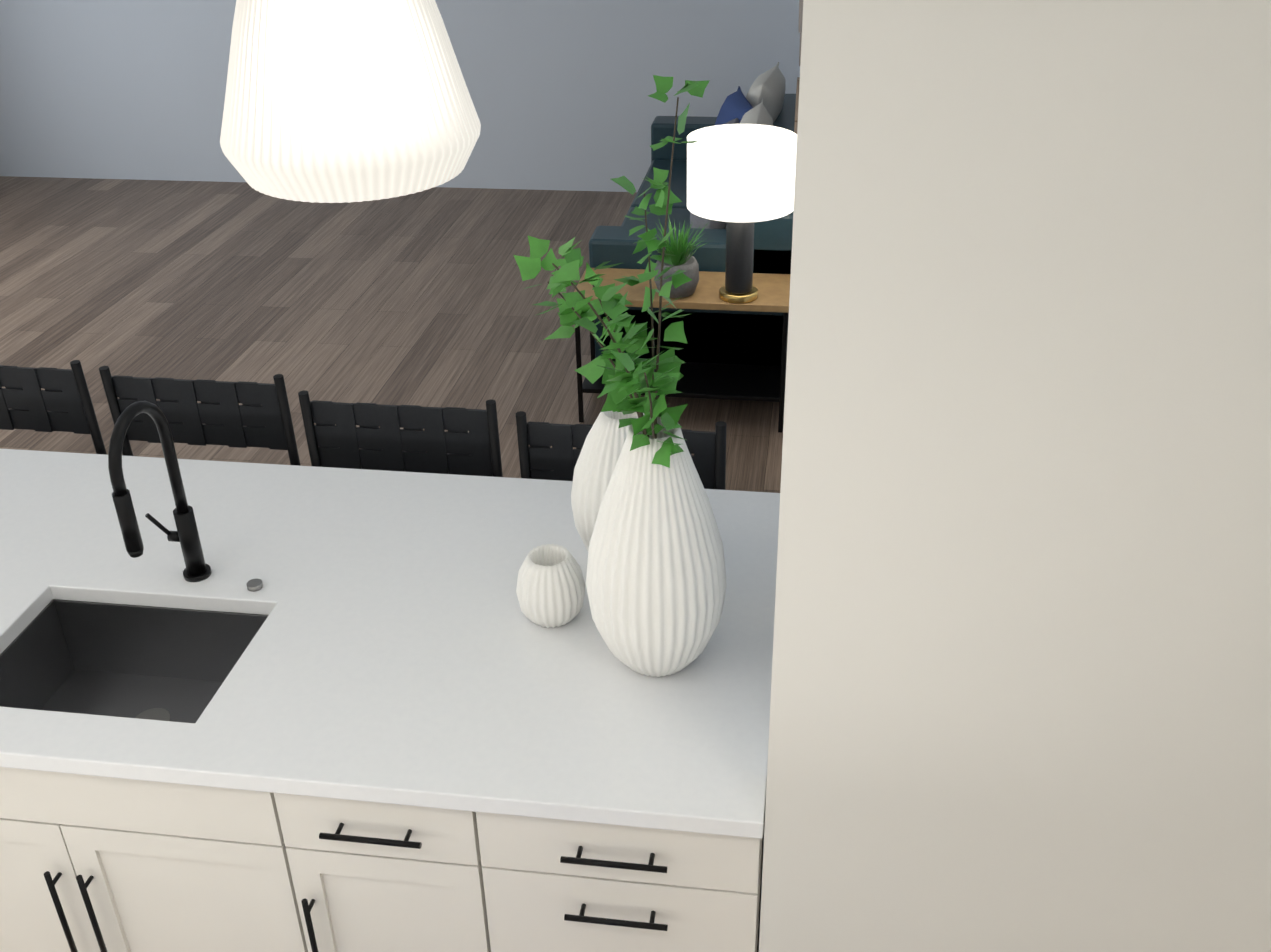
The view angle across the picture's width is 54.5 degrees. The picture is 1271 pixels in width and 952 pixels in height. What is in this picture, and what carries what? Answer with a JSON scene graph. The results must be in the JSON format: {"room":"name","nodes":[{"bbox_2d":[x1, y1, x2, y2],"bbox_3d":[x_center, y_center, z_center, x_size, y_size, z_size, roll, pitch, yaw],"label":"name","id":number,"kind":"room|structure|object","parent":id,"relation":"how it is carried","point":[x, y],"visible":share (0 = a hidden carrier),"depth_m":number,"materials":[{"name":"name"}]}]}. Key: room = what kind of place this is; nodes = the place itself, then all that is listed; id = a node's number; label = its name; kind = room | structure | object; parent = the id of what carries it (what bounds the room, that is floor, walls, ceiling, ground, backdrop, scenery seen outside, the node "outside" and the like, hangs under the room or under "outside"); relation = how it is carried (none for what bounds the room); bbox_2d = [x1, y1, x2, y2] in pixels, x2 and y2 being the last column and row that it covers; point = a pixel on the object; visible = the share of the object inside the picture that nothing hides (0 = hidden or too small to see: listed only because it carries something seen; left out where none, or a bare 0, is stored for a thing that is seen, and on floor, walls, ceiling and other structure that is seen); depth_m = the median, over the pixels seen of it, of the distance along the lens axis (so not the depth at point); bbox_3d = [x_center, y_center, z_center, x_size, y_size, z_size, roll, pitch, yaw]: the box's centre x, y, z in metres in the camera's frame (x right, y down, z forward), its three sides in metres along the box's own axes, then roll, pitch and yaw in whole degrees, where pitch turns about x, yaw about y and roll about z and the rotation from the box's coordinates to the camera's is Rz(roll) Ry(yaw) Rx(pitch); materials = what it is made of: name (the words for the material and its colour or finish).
{"room":"kitchen","nodes":[
{"label":"kitchen","id":0,"kind":"room"},
{"bbox_2d":[0,176,784,492],"bbox_3d":[-0.570,0.274,4.593,10.500,0.060,9.300,3,30,8],"label":"floor","id":1,"kind":"structure","parent":0,"point":[422,299],"depth_m":6.75,"materials":[{"name":"brown wood"}]},
{"bbox_2d":[0,360,106,454],"bbox_3d":[-1.882,0.197,3.668,0.548,1.031,0.477,3,30,8],"label":"stool","id":2,"kind":"object","parent":1,"relation":"on","point":[62,401],"visible":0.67,"depth_m":3.63,"materials":[{"name":"black leather"}]},
{"bbox_2d":[0,805,119,951],"bbox_3d":[-1.841,0.729,2.889,0.769,0.870,0.618,3,30,8],"label":"base cabinet","id":3,"kind":"object","parent":1,"relation":"on","point":[49,860],"depth_m":2.45,"materials":[{"name":"paint"}]},
{"bbox_2d":[99,366,300,465],"bbox_3d":[-1.268,0.247,3.559,0.548,1.031,0.477,3,30,8],"label":"stool","id":4,"kind":"object","parent":1,"relation":"on","point":[218,415],"visible":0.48,"depth_m":3.53,"materials":[{"name":"black leather"}]},
{"bbox_2d":[228,793,495,951],"bbox_3d":[-0.457,0.802,2.706,0.442,0.876,0.610,3,30,8],"label":"base cabinet","id":5,"kind":"object","parent":1,"relation":"on","point":[325,876],"depth_m":2.34,"materials":[{"name":"paint"}]},
{"bbox_2d":[0,449,779,840],"bbox_3d":[-1.190,0.248,2.782,3.006,0.038,1.117,3,30,8],"label":"countertop","id":6,"kind":"structure","parent":5,"relation":"on","point":[391,656],"depth_m":2.50,"materials":[{"name":"white stone"}]},
{"bbox_2d":[0,597,259,828],"bbox_3d":[-1.069,0.476,2.616,0.558,0.222,0.420,3,30,8],"label":"sink","id":7,"kind":"object","parent":6,"relation":"in","point":[102,654],"depth_m":2.76,"materials":[{"name":"black metal"}]},
{"bbox_2d":[100,401,215,580],"bbox_3d":[-1.028,0.061,2.589,0.109,0.472,0.247,3,30,8],"label":"faucet","id":8,"kind":"object","parent":6,"relation":"on","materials":[{"name":"black metal"}]},
{"bbox_2d":[516,544,584,627],"bbox_3d":[-0.177,0.230,2.582,0.146,0.155,0.146,3,30,8],"label":"vase","id":9,"kind":"object","parent":6,"relation":"on","point":[550,589],"visible":1,"depth_m":2.54,"materials":[{"name":"white ceramic"}]},
{"bbox_2d":[571,411,644,550],"bbox_3d":[-0.025,0.032,2.687,0.232,0.390,0.233,3,30,8],"label":"vase","id":10,"kind":"object","parent":6,"relation":"on","point":[599,455],"visible":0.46,"depth_m":2.59,"materials":[{"name":"white ceramic"}]},
{"bbox_2d":[513,75,726,676],"bbox_3d":[-0.005,-0.124,2.211,0.351,1.129,0.611,3,30,8],"label":"vase","id":11,"kind":"object","parent":6,"relation":"on","point":[656,584],"visible":1,"depth_m":2.23,"materials":[{"name":"white ceramic"}]},
{"bbox_2d":[298,390,502,476],"bbox_3d":[-0.658,0.328,3.394,0.548,1.031,0.477,3,30,8],"label":"stool","id":12,"kind":"object","parent":1,"relation":"on","point":[433,446],"visible":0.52,"depth_m":3.37,"materials":[{"name":"black leather"}]},
{"bbox_2d":[515,411,726,489],"bbox_3d":[-0.058,0.392,3.261,0.548,1.031,0.477,3,30,8],"label":"stool","id":13,"kind":"object","parent":1,"relation":"on","point":[539,458],"visible":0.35,"depth_m":3.23,"materials":[{"name":"black leather"}]},
{"bbox_2d":[480,817,764,951],"bbox_3d":[-0.015,0.827,2.647,0.576,0.876,0.610,3,30,8],"label":"base cabinet","id":14,"kind":"object","parent":1,"relation":"on","point":[553,886],"depth_m":2.25,"materials":[{"name":"paint"}]},
{"bbox_2d":[574,268,790,432],"bbox_3d":[0.211,-0.550,5.367,0.910,0.585,0.370,3,30,8],"label":"side table","id":15,"kind":"object","parent":1,"relation":"on","point":[733,381],"visible":0.56,"depth_m":5.28,"materials":[{"name":"brown wood"}]},
{"bbox_2d":[644,216,706,297],"bbox_3d":[0.162,-0.902,5.074,0.312,0.317,0.300,3,30,8],"label":"grass plant","id":16,"kind":"object","parent":15,"relation":"on","point":[684,260],"visible":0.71,"depth_m":5.05,"materials":[{"name":"green plant"}]},
{"bbox_2d":[687,124,796,303],"bbox_3d":[0.420,-1.026,4.940,0.430,0.655,0.430,3,30,8],"label":"table lamp","id":17,"kind":"object","parent":15,"relation":"on","point":[740,179],"visible":0.94,"depth_m":4.74,"materials":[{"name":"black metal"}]},
{"bbox_2d":[589,62,795,365],"bbox_3d":[0.417,-1.426,6.421,0.930,1.065,2.300,3,30,8],"label":"sofa","id":18,"kind":"object","parent":1,"relation":"on","point":[735,337],"visible":0.25,"depth_m":5.56,"materials":[{"name":"fabric"}]},
{"bbox_2d":[0,0,799,191],"bbox_3d":[-1.949,-3.223,8.074,6.300,2.645,0.120,3,30,8],"label":"wall","id":19,"kind":"structure","parent":0,"point":[560,91],"depth_m":8.32,"materials":[{"name":"paint"}]},
{"bbox_2d":[759,0,1270,951],"bbox_3d":[2.219,0.320,1.668,4.040,2.645,0.120,3,30,8],"label":"wall","id":20,"kind":"structure","parent":0,"point":[1021,676],"depth_m":1.70,"materials":[{"name":"paint"}]},
{"bbox_3d":[0.762,-1.446,4.840,0.120,2.645,6.650,3,30,8],"label":"wall","id":21,"kind":"structure","parent":0,"visible":0},
{"bbox_2d":[794,77,799,133],"bbox_3d":[0.738,-1.567,5.383,0.079,0.326,0.326,3,30,8],"label":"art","id":22,"kind":"object","parent":21,"relation":"attached to","point":[796,107],"visible":0.19,"depth_m":5.24},
{"bbox_2d":[799,33,801,65],"bbox_3d":[0.778,-2.021,5.494,0.079,0.376,0.376,3,30,8],"label":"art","id":23,"kind":"object","parent":21,"relation":"attached to","point":[800,49],"visible":0.02,"depth_m":5.40},
{"bbox_2d":[799,0,802,32],"bbox_3d":[0.712,-2.055,4.987,0.079,0.500,0.500,3,30,8],"label":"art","id":24,"kind":"object","parent":21,"relation":"attached to","point":[800,14],"visible":0.33,"depth_m":4.90},
{"bbox_3d":[-0.617,-2.088,3.256,10.500,0.080,9.300,3,30,8],"label":"ceiling","id":25,"kind":"structure","parent":0,"visible":0},
{"bbox_2d":[220,0,480,202],"bbox_3d":[-0.509,-0.895,2.036,0.454,0.796,0.454,3,30,8],"label":"pendant light","id":26,"kind":"object","parent":25,"relation":"hanging from","point":[336,101],"visible":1,"depth_m":2.00,"materials":[{"name":"white glass"}]}
]}

